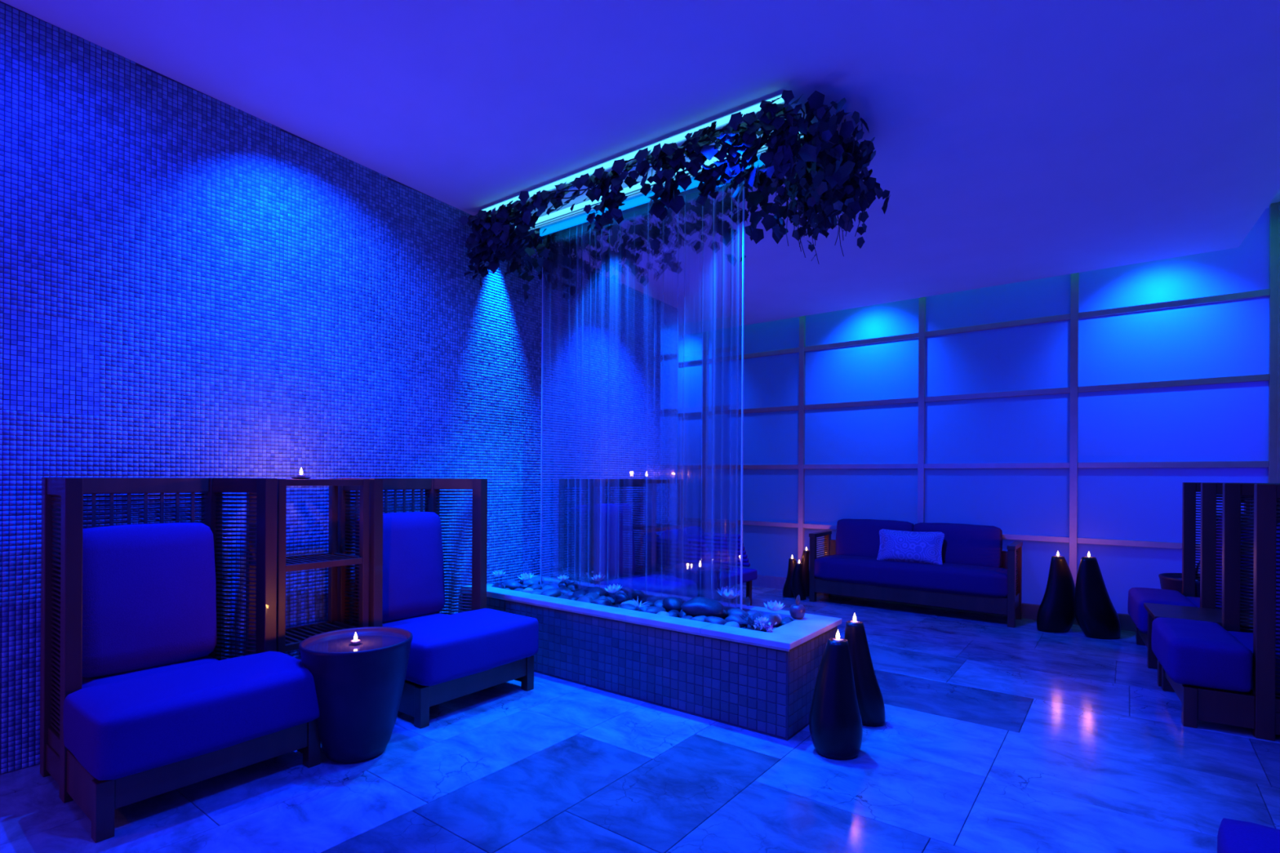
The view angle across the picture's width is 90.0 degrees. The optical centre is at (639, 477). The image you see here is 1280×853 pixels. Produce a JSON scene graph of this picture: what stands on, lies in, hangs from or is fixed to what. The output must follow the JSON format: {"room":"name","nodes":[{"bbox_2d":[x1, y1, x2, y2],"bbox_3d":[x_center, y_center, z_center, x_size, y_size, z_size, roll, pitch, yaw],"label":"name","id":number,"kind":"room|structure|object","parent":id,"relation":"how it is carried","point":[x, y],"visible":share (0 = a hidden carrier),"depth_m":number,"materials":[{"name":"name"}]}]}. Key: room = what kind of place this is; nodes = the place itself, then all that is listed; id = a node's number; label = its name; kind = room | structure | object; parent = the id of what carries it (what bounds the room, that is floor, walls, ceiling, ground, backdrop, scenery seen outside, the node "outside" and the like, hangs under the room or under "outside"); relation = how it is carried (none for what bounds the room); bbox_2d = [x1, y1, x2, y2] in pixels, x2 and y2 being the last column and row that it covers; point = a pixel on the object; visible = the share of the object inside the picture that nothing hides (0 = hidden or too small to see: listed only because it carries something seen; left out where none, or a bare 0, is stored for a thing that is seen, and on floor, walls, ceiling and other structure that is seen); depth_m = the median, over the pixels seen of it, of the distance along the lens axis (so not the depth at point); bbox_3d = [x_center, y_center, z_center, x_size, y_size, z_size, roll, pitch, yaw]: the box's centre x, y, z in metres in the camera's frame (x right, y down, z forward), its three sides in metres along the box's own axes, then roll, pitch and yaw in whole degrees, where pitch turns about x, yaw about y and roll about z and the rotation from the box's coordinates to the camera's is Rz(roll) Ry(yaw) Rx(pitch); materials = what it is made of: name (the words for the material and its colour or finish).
{"room":"spa relaxation lounge","nodes":[
{"label":"spa relaxation lounge","id":0,"kind":"room"},
{"bbox_2d":[0,0,678,774],"bbox_3d":[-1.754,-0.410,4.066,0.254,3.300,6.945,0,0,36],"label":"wall","id":1,"kind":"structure","parent":0,"point":[193,284],"depth_m":3.43,"materials":[{"name":"tile"}]},
{"bbox_2d":[0,0,1279,335],"bbox_3d":[-0.473,-1.915,3.638,7.220,0.318,8.000,0,0,37],"label":"ceiling","id":2,"kind":"structure","parent":0,"point":[1015,140],"depth_m":3.17,"materials":[{"name":"paint"}]},
{"bbox_2d":[478,93,804,243],"bbox_3d":[-0.041,-1.797,4.016,2.290,0.123,0.593,0,0,37],"label":"light canopy","id":3,"kind":"object","parent":2,"relation":"attached to","point":[563,219],"visible":0.19,"depth_m":4.06,"materials":[{"name":"metal"}]},
{"bbox_2d":[540,178,744,609],"bbox_3d":[-0.066,-0.475,4.200,1.657,2.590,0.024,0,0,37],"label":"waterfall panel","id":4,"kind":"object","parent":3,"relation":"hanging from","point":[558,246],"visible":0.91,"depth_m":4.40,"materials":[{"name":"clear glass"}]},
{"bbox_2d":[459,89,890,302],"bbox_3d":[0.060,-1.539,3.957,2.765,0.617,0.909,0,0,37],"label":"ivy garland","id":5,"kind":"object","parent":3,"relation":"hanging from","point":[826,180],"visible":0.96,"depth_m":3.51,"materials":[{"name":"green plant"}]},
{"bbox_2d":[0,584,1279,852],"bbox_3d":[-0.042,1.310,4.163,7.300,0.120,10.219,0,0,37],"label":"floor","id":6,"kind":"structure","parent":0,"point":[994,737],"depth_m":2.66,"materials":[{"name":"tile"}]},
{"bbox_2d":[40,477,320,843],"bbox_3d":[-1.914,0.621,2.700,0.888,1.235,0.788,0,0,37],"label":"chair","id":7,"kind":"object","parent":6,"relation":"on","point":[140,700],"visible":0.98,"depth_m":2.63,"materials":[{"name":"fabric"}]},
{"bbox_2d":[81,522,217,678],"bbox_3d":[-2.175,0.523,2.817,0.175,0.634,0.523,-7,-4,37],"label":"cushion","id":8,"kind":"object","parent":7,"relation":"on","point":[149,590],"depth_m":2.75,"materials":[{"name":"blue fabric"}]},
{"bbox_2d":[62,651,319,780],"bbox_3d":[-1.758,0.922,2.580,0.491,0.247,0.788,0,0,37],"label":"seat cushion","id":9,"kind":"object","parent":7,"relation":"on","point":[130,729],"depth_m":2.39,"materials":[{"name":"blue fabric"}]},
{"bbox_2d":[245,478,369,654],"bbox_3d":[-1.734,0.624,3.348,0.370,1.232,0.460,0,0,37],"label":"slatted shelf","id":10,"kind":"object","parent":6,"relation":"on","point":[287,639],"visible":0.67,"depth_m":3.32,"materials":[{"name":"brown wood"}]},
{"bbox_2d":[298,626,413,763],"bbox_3d":[-1.273,0.985,2.883,0.468,0.516,0.468,0,0,37],"label":"table","id":11,"kind":"object","parent":6,"relation":"on","point":[359,688],"visible":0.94,"depth_m":2.74,"materials":[{"name":"black wood"}]},
{"bbox_2d":[351,632,360,644],"bbox_3d":[-1.273,0.721,2.865,0.040,0.054,0.040,0,0,37],"label":"tealight candle","id":12,"kind":"object","parent":11,"relation":"on","point":[356,642],"visible":1,"depth_m":2.86,"materials":[{"name":"grey wax"}]},
{"bbox_2d":[351,639,360,644],"bbox_3d":[-1.273,0.740,2.865,0.040,0.016,0.040,0,0,37],"label":"candle cup","id":13,"kind":"object","parent":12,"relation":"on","point":[356,642],"depth_m":2.86,"materials":[{"name":"grey"}]},
{"bbox_2d":[337,478,538,728],"bbox_3d":[-1.157,0.626,3.694,0.888,1.235,0.788,0,0,37],"label":"chair","id":14,"kind":"object","parent":6,"relation":"on","point":[452,656],"visible":0.84,"depth_m":3.65,"materials":[{"name":"blue fabric"}]},
{"bbox_2d":[355,511,444,622],"bbox_3d":[-1.418,0.527,3.812,0.175,0.634,0.523,-7,-4,37],"label":"cushion","id":15,"kind":"object","parent":14,"relation":"on","point":[413,571],"depth_m":3.77,"materials":[{"name":"blue fabric"}]},
{"bbox_2d":[391,608,538,686],"bbox_3d":[-1.000,0.927,3.574,0.491,0.247,0.788,0,0,37],"label":"seat cushion","id":16,"kind":"object","parent":14,"relation":"on","point":[450,649],"depth_m":3.40,"materials":[{"name":"blue fabric"}]},
{"bbox_2d":[558,478,697,597],"bbox_3d":[-0.065,0.632,5.126,0.889,1.235,0.788,0,0,37],"label":"chair","id":17,"kind":"object","parent":6,"relation":"on","point":[619,568],"visible":0.6,"depth_m":5.15,"materials":[{"name":"brown wood"}]},
{"bbox_2d":[572,502,635,582],"bbox_3d":[-0.287,0.533,5.295,0.175,0.633,0.655,-7,-4,37],"label":"cushion","id":18,"kind":"object","parent":17,"relation":"on","point":[620,563],"depth_m":5.26,"materials":[{"name":"blue fabric"}]},
{"bbox_2d":[603,574,697,597],"bbox_3d":[0.090,0.933,5.006,0.493,0.248,0.788,0,0,37],"label":"seat cushion","id":19,"kind":"object","parent":17,"relation":"on","point":[668,584],"depth_m":4.93,"materials":[{"name":"blue fabric"}]},
{"bbox_2d":[460,575,841,741],"bbox_3d":[-0.072,1.015,4.042,2.484,0.470,0.690,0,0,37],"label":"pond","id":20,"kind":"object","parent":6,"relation":"on","point":[758,682],"visible":0.66,"depth_m":3.43,"materials":[{"name":"grey tile"}]},
{"bbox_2d":[493,569,505,577],"bbox_3d":[-1.005,0.687,4.561,0.100,0.043,0.101,0,0,-38],"label":"water lily","id":21,"kind":"object","parent":20,"relation":"in","point":[499,573],"visible":1,"depth_m":4.54,"materials":[{"name":"white plant"}]},
{"bbox_2d":[518,572,533,581],"bbox_3d":[-0.803,0.700,4.494,0.107,0.055,0.106,0,0,-5],"label":"water lily","id":22,"kind":"object","parent":20,"relation":"in","point":[525,576],"visible":1,"depth_m":4.49,"materials":[{"name":"white plant"}]},
{"bbox_2d":[604,583,622,593],"bbox_3d":[-0.166,0.688,3.954,0.112,0.054,0.112,0,0,-32],"label":"water lily","id":23,"kind":"object","parent":20,"relation":"in","point":[614,588],"visible":1,"depth_m":3.93,"materials":[{"name":"white plant"}]},
{"bbox_2d":[755,616,768,622],"bbox_3d":[0.633,0.738,3.312,0.070,0.031,0.070,0,0,-19],"label":"water lily","id":24,"kind":"object","parent":20,"relation":"on","point":[763,620],"visible":0.98,"depth_m":3.30,"materials":[{"name":"plant"}]},
{"bbox_2d":[753,620,777,632],"bbox_3d":[0.637,0.762,3.271,0.113,0.054,0.065,0,0,37],"label":"sprig","id":25,"kind":"object","parent":20,"relation":"on","point":[770,628],"visible":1,"depth_m":3.26,"materials":[{"name":"green plant"}]},
{"bbox_2d":[764,600,785,611],"bbox_3d":[0.725,0.699,3.466,0.118,0.051,0.119,0,0,6],"label":"water lily","id":26,"kind":"object","parent":20,"relation":"in","point":[771,606],"visible":1,"depth_m":3.44,"materials":[{"name":"white plant"}]},
{"bbox_2d":[789,595,805,619],"bbox_3d":[0.875,0.718,3.554,0.088,0.134,0.088,0,0,37],"label":"apple","id":27,"kind":"object","parent":20,"relation":"on","point":[797,611],"visible":1,"depth_m":3.52,"materials":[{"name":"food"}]},
{"bbox_3d":[-0.133,0.847,4.109,2.245,0.039,0.432,0,0,37],"label":"gravel","id":28,"kind":"object","parent":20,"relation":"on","visible":0},
{"bbox_2d":[491,582,504,588],"bbox_3d":[-1.028,0.800,4.597,0.116,0.083,0.116,0,0,38],"label":"stone","id":29,"kind":"object","parent":28,"relation":"on","point":[500,585],"visible":0.34,"depth_m":4.57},
{"bbox_2d":[505,580,522,590],"bbox_3d":[-0.913,0.799,4.639,0.139,0.098,0.132,0,0,11],"label":"stone","id":30,"kind":"object","parent":28,"relation":"on","point":[513,585],"visible":0.56,"depth_m":4.59,"materials":[{"name":"stone"}]},
{"bbox_2d":[521,587,533,593],"bbox_3d":[-0.755,0.799,4.377,0.115,0.090,0.093,0,0,-33],"label":"stone","id":31,"kind":"object","parent":28,"relation":"on","point":[529,590],"visible":0.31,"depth_m":4.34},
{"bbox_2d":[523,577,538,584],"bbox_3d":[-0.792,0.784,4.694,0.118,0.088,0.128,0,0,17],"label":"stone","id":32,"kind":"object","parent":28,"relation":"on","point":[531,580],"visible":0.33,"depth_m":4.66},
{"bbox_2d":[527,583,542,590],"bbox_3d":[-0.749,0.789,4.522,0.122,0.071,0.093,0,0,-38],"label":"stone","id":33,"kind":"object","parent":28,"relation":"on","point":[534,586],"visible":0.46,"depth_m":4.50,"materials":[{"name":"stone"}]},
{"bbox_2d":[529,589,543,594],"bbox_3d":[-0.679,0.803,4.322,0.149,0.093,0.125,0,0,-26],"label":"stone","id":34,"kind":"object","parent":28,"relation":"on","point":[535,591],"visible":0.3,"depth_m":4.27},
{"bbox_2d":[533,576,544,584],"bbox_3d":[-0.784,0.785,4.816,0.111,0.078,0.122,0,0,28],"label":"stone","id":35,"kind":"object","parent":28,"relation":"on","point":[537,578],"visible":0.33,"depth_m":4.80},
{"bbox_2d":[539,588,560,597],"bbox_3d":[-0.598,0.796,4.273,0.151,0.104,0.121,0,0,-31],"label":"stone","id":36,"kind":"object","parent":28,"relation":"on","point":[555,593],"visible":0.47,"depth_m":4.24,"materials":[{"name":"stone"}]},
{"bbox_2d":[558,580,571,587],"bbox_3d":[-0.522,0.785,4.602,0.115,0.086,0.135,0,0,12],"label":"stone","id":37,"kind":"object","parent":28,"relation":"on","point":[562,584],"visible":0.36,"depth_m":4.56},
{"bbox_2d":[558,586,571,595],"bbox_3d":[-0.530,0.812,4.476,0.117,0.086,0.141,0,0,-14],"label":"stone","id":38,"kind":"object","parent":28,"relation":"on","point":[564,590],"visible":0.36,"depth_m":4.44,"materials":[{"name":"stone"}]},
{"bbox_2d":[557,574,568,581],"bbox_3d":[-0.535,0.703,4.453,0.088,0.038,0.088,0,0,25],"label":"water lily","id":39,"kind":"object","parent":38,"relation":"on","point":[563,578],"visible":1,"depth_m":4.44,"materials":[{"name":"white plant"}]},
{"bbox_2d":[567,582,582,591],"bbox_3d":[-0.461,0.785,4.547,0.105,0.089,0.142,0,0,-1],"label":"stone","id":40,"kind":"object","parent":28,"relation":"on","point":[573,587],"visible":0.67,"depth_m":4.50,"materials":[{"name":"stone"}]},
{"bbox_2d":[572,590,586,598],"bbox_3d":[-0.392,0.794,4.235,0.111,0.091,0.145,0,0,-9],"label":"stone","id":41,"kind":"object","parent":28,"relation":"on","point":[579,593],"visible":0.45,"depth_m":4.20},
{"bbox_2d":[576,595,592,603],"bbox_3d":[-0.355,0.806,4.074,0.132,0.103,0.132,0,0,10],"label":"stone","id":42,"kind":"object","parent":28,"relation":"on","point":[583,598],"visible":0.3,"depth_m":4.05,"materials":[{"name":"stone"}]},
{"bbox_2d":[585,592,599,599],"bbox_3d":[-0.318,0.796,4.195,0.102,0.079,0.134,0,0,30],"label":"stone","id":43,"kind":"object","parent":28,"relation":"on","point":[594,596],"visible":0.29,"depth_m":4.17,"materials":[{"name":"stone"}]},
{"bbox_2d":[586,586,604,596],"bbox_3d":[-0.293,0.792,4.292,0.120,0.107,0.150,0,0,-13],"label":"stone","id":44,"kind":"object","parent":28,"relation":"on","point":[598,590],"visible":0.52,"depth_m":4.27,"materials":[{"name":"stone"}]},
{"bbox_2d":[591,574,605,581],"bbox_3d":[-0.283,0.684,4.361,0.105,0.051,0.101,0,0,-39],"label":"water lily","id":45,"kind":"object","parent":44,"relation":"on","point":[597,578],"visible":1,"depth_m":4.33,"materials":[{"name":"white plant"}]},
{"bbox_2d":[590,598,612,606],"bbox_3d":[-0.246,0.800,3.998,0.142,0.084,0.106,0,0,20],"label":"stone","id":46,"kind":"object","parent":28,"relation":"on","point":[599,601],"visible":0.48,"depth_m":3.97,"materials":[{"name":"stone"}]},
{"bbox_2d":[604,591,617,599],"bbox_3d":[-0.184,0.817,4.353,0.121,0.092,0.117,0,0,-34],"label":"stone","id":47,"kind":"object","parent":28,"relation":"on","point":[606,594],"visible":0.15,"depth_m":4.32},
{"bbox_2d":[614,592,631,604],"bbox_3d":[-0.115,0.796,4.167,0.110,0.095,0.136,0,0,18],"label":"stone","id":48,"kind":"object","parent":28,"relation":"on","point":[620,597],"visible":0.65,"depth_m":4.11,"materials":[{"name":"stone"}]},
{"bbox_2d":[615,586,635,598],"bbox_3d":[-0.086,0.784,4.268,0.148,0.104,0.123,0,0,-45],"label":"stone","id":49,"kind":"object","parent":28,"relation":"on","point":[628,591],"visible":0.49,"depth_m":4.23,"materials":[{"name":"stone"}]},
{"bbox_2d":[619,603,638,610],"bbox_3d":[-0.075,0.805,3.852,0.135,0.084,0.106,0,0,-3],"label":"stone","id":50,"kind":"object","parent":28,"relation":"on","point":[628,606],"visible":0.46,"depth_m":3.82,"materials":[{"name":"stone"}]},
{"bbox_2d":[619,600,638,607],"bbox_3d":[-0.069,0.808,4.002,0.121,0.074,0.104,0,0,-17],"label":"stone","id":51,"kind":"object","parent":28,"relation":"on","point":[630,602],"visible":0.28,"depth_m":3.97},
{"bbox_2d":[630,590,648,603],"bbox_3d":[-0.003,0.798,4.223,0.124,0.105,0.152,0,0,-1],"label":"stone","id":52,"kind":"object","parent":28,"relation":"on","point":[639,595],"visible":0.57,"depth_m":4.17,"materials":[{"name":"stone"}]},
{"bbox_2d":[636,603,649,611],"bbox_3d":[0.018,0.817,3.910,0.117,0.089,0.105,0,0,16],"label":"stone","id":53,"kind":"object","parent":28,"relation":"on","point":[644,608],"visible":0.2,"depth_m":3.88,"materials":[{"name":"stone"}]},
{"bbox_2d":[646,596,659,601],"bbox_3d":[0.086,0.818,4.155,0.101,0.081,0.116,0,0,4],"label":"stone","id":54,"kind":"object","parent":28,"relation":"on","point":[650,598],"visible":0.35,"depth_m":4.13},
{"bbox_2d":[644,606,664,613],"bbox_3d":[0.090,0.799,3.742,0.125,0.083,0.113,0,0,2],"label":"stone","id":55,"kind":"object","parent":28,"relation":"on","point":[654,610],"visible":0.39,"depth_m":3.71,"materials":[{"name":"stone"}]},
{"bbox_2d":[653,600,663,608],"bbox_3d":[0.132,0.799,3.973,0.116,0.070,0.107,0,0,-38],"label":"stone","id":56,"kind":"object","parent":28,"relation":"on","point":[659,602],"visible":0.35,"depth_m":3.94,"materials":[{"name":"stone"}]},
{"bbox_2d":[657,611,669,616],"bbox_3d":[0.134,0.796,3.647,0.088,0.057,0.074,0,0,20],"label":"stone","id":57,"kind":"object","parent":28,"relation":"on","point":[660,613],"visible":0.45,"depth_m":3.63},
{"bbox_2d":[662,596,682,612],"bbox_3d":[0.204,0.786,3.914,0.122,0.107,0.152,0,0,-21],"label":"stone","id":58,"kind":"object","parent":28,"relation":"on","point":[670,603],"visible":0.73,"depth_m":3.86,"materials":[{"name":"stone"}]},
{"bbox_2d":[691,615,706,622],"bbox_3d":[0.334,0.801,3.549,0.108,0.067,0.098,0,0,-27],"label":"stone","id":59,"kind":"object","parent":28,"relation":"on","point":[701,618],"visible":0.3,"depth_m":3.52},
{"bbox_2d":[703,616,727,625],"bbox_3d":[0.406,0.796,3.482,0.134,0.075,0.103,0,0,33],"label":"stone","id":60,"kind":"object","parent":28,"relation":"on","point":[713,620],"visible":0.41,"depth_m":3.45,"materials":[{"name":"stone"}]},
{"bbox_2d":[716,586,742,599],"bbox_3d":[0.527,0.679,3.757,0.150,0.069,0.152,0,0,-29],"label":"water lily","id":61,"kind":"object","parent":28,"relation":"on","point":[731,593],"visible":0.99,"depth_m":3.73,"materials":[{"name":"white plant"}]},
{"bbox_2d":[724,621,739,627],"bbox_3d":[0.491,0.802,3.421,0.080,0.054,0.093,0,0,24],"label":"stone","id":62,"kind":"object","parent":28,"relation":"on","point":[733,624],"visible":0.48,"depth_m":3.40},
{"bbox_2d":[724,614,745,627],"bbox_3d":[0.522,0.798,3.533,0.120,0.077,0.090,0,0,27],"label":"stone","id":63,"kind":"object","parent":28,"relation":"on","point":[735,618],"visible":0.68,"depth_m":3.50,"materials":[{"name":"stone"}]},
{"bbox_2d":[727,608,749,619],"bbox_3d":[0.554,0.798,3.656,0.110,0.091,0.144,0,0,-33],"label":"stone","id":64,"kind":"object","parent":28,"relation":"on","point":[740,612],"visible":0.52,"depth_m":3.63,"materials":[{"name":"stone"}]},
{"bbox_2d":[746,626,759,631],"bbox_3d":[0.587,0.819,3.364,0.096,0.067,0.080,0,0,30],"label":"stone","id":65,"kind":"object","parent":28,"relation":"on","point":[748,628],"visible":0.22,"depth_m":3.34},
{"bbox_2d":[741,613,762,627],"bbox_3d":[0.587,0.747,3.339,0.147,0.076,0.141,0,0,37],"label":"grass tuft","id":66,"kind":"object","parent":65,"relation":"on","point":[750,621],"visible":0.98,"depth_m":3.33,"materials":[{"name":"green plant"}]},
{"bbox_2d":[746,609,760,615],"bbox_3d":[0.650,0.815,3.706,0.114,0.093,0.132,0,0,21],"label":"stone","id":67,"kind":"object","parent":28,"relation":"on","point":[753,611],"visible":0.22,"depth_m":3.68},
{"bbox_2d":[746,619,766,631],"bbox_3d":[0.632,0.808,3.452,0.107,0.080,0.125,0,0,5],"label":"stone","id":68,"kind":"object","parent":28,"relation":"on","point":[762,629],"visible":0.2,"depth_m":3.41,"materials":[{"name":"stone"}]},
{"bbox_2d":[761,613,781,627],"bbox_3d":[0.714,0.799,3.527,0.132,0.082,0.111,0,0,-13],"label":"stone","id":69,"kind":"object","parent":28,"relation":"on","point":[773,619],"visible":0.62,"depth_m":3.50,"materials":[{"name":"stone"}]},
{"bbox_2d":[778,617,793,626],"bbox_3d":[0.821,0.832,3.579,0.104,0.096,0.131,0,0,-5],"label":"stone","id":70,"kind":"object","parent":28,"relation":"on","point":[785,620],"visible":0.3,"depth_m":3.54,"materials":[{"name":"stone"}]},
{"label":"river stone","id":71,"kind":"object","parent":20,"relation":"in","visible":0},
{"bbox_2d":[680,596,723,617],"bbox_3d":[0.359,0.750,3.668,0.244,0.126,0.168,0,0,14],"label":"stone","id":72,"kind":"object","parent":71,"relation":"on","point":[697,606],"visible":0.8,"depth_m":3.60,"materials":[{"name":"stone"}]},
{"bbox_2d":[624,479,684,574],"bbox_3d":[0.112,0.635,5.770,0.370,1.232,0.460,0,0,37],"label":"slatted shelf","id":73,"kind":"object","parent":6,"relation":"on","point":[659,569],"visible":0.25,"depth_m":5.82,"materials":[{"name":"brown wood"}]},
{"bbox_2d":[672,562,728,601],"bbox_3d":[0.506,0.995,5.292,0.468,0.516,0.468,0,0,37],"label":"table","id":74,"kind":"object","parent":6,"relation":"on","point":[702,578],"visible":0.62,"depth_m":5.11,"materials":[{"name":"brown wood"}]},
{"bbox_2d":[656,526,757,605],"bbox_3d":[0.629,0.874,6.179,0.760,0.760,0.720,0,0,37],"label":"sofa","id":75,"kind":"object","parent":6,"relation":"on","point":[715,546],"visible":0.52,"depth_m":6.13,"materials":[{"name":"blue fabric"}]},
{"bbox_2d":[661,526,704,539],"bbox_3d":[0.440,0.723,6.324,0.189,0.462,0.629,-8,-5,37],"label":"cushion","id":76,"kind":"object","parent":75,"relation":"on","point":[690,532],"depth_m":6.28,"materials":[{"name":"blue fabric"}]},
{"bbox_2d":[782,558,796,597],"bbox_3d":[1.597,1.060,6.742,0.184,0.400,0.136,0,0,0],"label":"vase","id":77,"kind":"object","parent":6,"relation":"on","point":[787,590],"visible":0.64,"depth_m":6.71,"materials":[{"name":"black ceramic"}]},
{"bbox_2d":[791,563,805,600],"bbox_3d":[1.633,1.072,6.579,0.148,0.375,0.106,0,0,0],"label":"vase","id":78,"kind":"object","parent":6,"relation":"on","point":[797,588],"visible":0.95,"depth_m":6.54,"materials":[{"name":"black ceramic"}]},
{"bbox_2d":[800,550,809,596],"bbox_3d":[1.748,1.018,6.775,0.125,0.485,0.096,0,0,0],"label":"vase","id":79,"kind":"object","parent":6,"relation":"on","point":[806,554],"visible":0.6,"depth_m":6.74,"materials":[{"name":"black ceramic"}]},
{"bbox_2d":[808,637,862,759],"bbox_3d":[0.890,0.998,2.912,0.237,0.515,0.201,0,0,0],"label":"vase","id":80,"kind":"object","parent":6,"relation":"on","point":[835,722],"visible":1,"depth_m":2.85,"materials":[{"name":"black ceramic"}]},
{"bbox_2d":[832,629,843,641],"bbox_3d":[0.901,0.725,2.912,0.046,0.062,0.046,0,0,37],"label":"tealight candle","id":81,"kind":"object","parent":80,"relation":"on","point":[837,638],"visible":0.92,"depth_m":2.91,"materials":[{"name":"grey wax"}]},
{"bbox_2d":[844,620,885,726],"bbox_3d":[1.149,0.999,3.275,0.209,0.515,0.153,0,0,0],"label":"vase","id":82,"kind":"object","parent":6,"relation":"on","point":[868,694],"visible":0.7,"depth_m":3.22,"materials":[{"name":"black ceramic"}]},
{"bbox_2d":[849,613,859,623],"bbox_3d":[1.098,0.726,3.275,0.046,0.062,0.046,0,0,37],"label":"tealight candle","id":83,"kind":"object","parent":82,"relation":"on","point":[854,621],"visible":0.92,"depth_m":3.27,"materials":[{"name":"grey wax"}]},
{"bbox_2d":[808,518,1022,627],"bbox_3d":[2.562,0.845,6.100,1.818,0.840,0.504,0,0,37],"label":"sofa","id":84,"kind":"object","parent":6,"relation":"on","point":[975,574],"visible":0.9,"depth_m":5.89,"materials":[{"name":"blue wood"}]},
{"bbox_2d":[835,518,914,557],"bbox_3d":[2.350,0.639,6.424,0.757,0.429,0.162,0,-7,37],"label":"cushion","id":85,"kind":"object","parent":84,"relation":"on","point":[854,537],"depth_m":6.42,"materials":[{"name":"fabric"}]},
{"bbox_2d":[876,528,944,564],"bbox_3d":[2.537,0.665,6.016,0.584,0.325,0.196,0,0,36],"label":"throw pillow","id":86,"kind":"object","parent":84,"relation":"on","point":[895,545],"visible":0.84,"depth_m":5.95,"materials":[{"name":"fabric"}]},
{"bbox_2d":[813,554,1008,597],"bbox_3d":[2.548,0.921,6.082,1.740,0.263,0.458,0,0,37],"label":"seat cushion","id":87,"kind":"object","parent":84,"relation":"on","point":[953,578],"depth_m":5.86,"materials":[{"name":"fabric"}]},
{"bbox_2d":[912,522,1002,568],"bbox_3d":[2.945,0.643,5.968,0.755,0.422,0.163,0,-7,37],"label":"cushion","id":88,"kind":"object","parent":84,"relation":"on","point":[969,544],"depth_m":5.83,"materials":[{"name":"fabric"}]},
{"bbox_2d":[738,574,1135,631],"bbox_3d":[2.294,1.199,6.676,6.370,0.130,0.070,0,0,37],"label":"baseboard","id":89,"kind":"structure","parent":6,"relation":"on","point":[1029,611],"depth_m":6.08,"materials":[{"name":"paint"}]},
{"bbox_2d":[1036,555,1075,632],"bbox_3d":[3.447,0.963,5.286,0.320,0.615,0.182,0,0,0],"label":"vase","id":90,"kind":"object","parent":6,"relation":"on","point":[1055,613],"visible":0.91,"depth_m":5.23,"materials":[{"name":"black ceramic"}]},
{"bbox_2d":[1074,556,1120,639],"bbox_3d":[3.637,0.954,5.087,0.346,0.635,0.192,0,0,0],"label":"vase","id":91,"kind":"object","parent":6,"relation":"on","point":[1095,614],"visible":1,"depth_m":5.03,"materials":[{"name":"black ceramic"}]},
{"bbox_2d":[1158,573,1199,597],"bbox_3d":[4.226,1.017,4.846,0.468,0.516,0.468,0,0,37],"label":"table","id":92,"kind":"object","parent":6,"relation":"on","point":[1171,581],"visible":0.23,"depth_m":4.83,"materials":[{"name":"brown wood"}]},
{"bbox_2d":[1143,602,1253,686],"bbox_3d":[3.519,1.058,3.932,0.620,0.425,0.510,0,0,32],"label":"side table","id":93,"kind":"object","parent":6,"relation":"on","point":[1154,611],"visible":0.35,"depth_m":4.02,"materials":[{"name":"brown wood"}]},
{"bbox_2d":[1128,482,1279,648],"bbox_3d":[3.873,0.655,4.442,0.727,1.235,0.729,0,0,32],"label":"chair","id":94,"kind":"object","parent":6,"relation":"on","point":[1211,545],"visible":0.41,"depth_m":4.33,"materials":[{"name":"wood"}]},
{"bbox_2d":[1128,587,1197,634],"bbox_3d":[3.704,0.955,4.547,0.331,0.247,0.729,0,0,32],"label":"seat cushion","id":95,"kind":"object","parent":94,"relation":"on","point":[1137,597],"depth_m":4.45,"materials":[{"name":"blue fabric"}]},
{"bbox_2d":[1215,512,1253,611],"bbox_3d":[4.042,0.558,4.337,0.174,0.632,0.594,7,4,32],"label":"cushion","id":96,"kind":"object","parent":94,"relation":"on","point":[1217,513],"depth_m":4.13,"materials":[{"name":"blue fabric"}]},
{"bbox_2d":[1151,483,1279,741],"bbox_3d":[3.208,0.652,3.383,0.727,1.235,0.729,0,0,32],"label":"chair","id":97,"kind":"object","parent":6,"relation":"on","point":[1226,675],"visible":1,"depth_m":3.19,"materials":[{"name":"fabric"}]},
{"bbox_2d":[1151,617,1253,692],"bbox_3d":[3.039,0.951,3.489,0.331,0.247,0.729,0,0,32],"label":"seat cushion","id":98,"kind":"object","parent":97,"relation":"on","point":[1193,654],"depth_m":3.24,"materials":[{"name":"blue fabric"}]},
{"bbox_2d":[1275,523,1279,642],"bbox_3d":[3.377,0.554,3.278,0.174,0.632,0.594,7,4,32],"label":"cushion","id":99,"kind":"object","parent":97,"relation":"on","point":[1277,527],"depth_m":3.30,"materials":[{"name":"blue fabric"}]},
{"bbox_2d":[1217,817,1279,852],"bbox_3d":[1.465,1.028,0.966,0.837,0.461,0.876,0,0,37],"label":"lounge seat","id":100,"kind":"object","parent":6,"relation":"on","point":[1233,836],"visible":1,"depth_m":1.44,"materials":[{"name":"blue fabric"}]},
{"bbox_2d":[677,202,1278,614],"bbox_3d":[2.286,-0.466,6.693,6.281,3.200,0.065,0,0,37],"label":"wall","id":101,"kind":"structure","parent":0,"point":[1069,415],"depth_m":5.83,"materials":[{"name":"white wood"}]},
{"bbox_2d":[1266,188,1279,208],"bbox_3d":[0.105,-2.114,4.329,7.300,0.070,9.800,0,0,37],"label":"ceiling","id":102,"kind":"structure","parent":0,"point":[1276,198],"depth_m":4.73,"materials":[{"name":"paint"}]},
{"bbox_3d":[2.438,-0.436,1.489,0.130,3.400,8.120,0,0,37],"label":"wall","id":103,"kind":"structure","parent":0,"visible":0},
{"bbox_2d":[1276,201,1279,483],"bbox_3d":[4.800,-0.387,4.768,0.085,3.330,0.080,0,0,37],"label":"trim","id":104,"kind":"structure","parent":103,"relation":"attached to","point":[1278,268],"depth_m":4.76,"materials":[{"name":"brown wood"}]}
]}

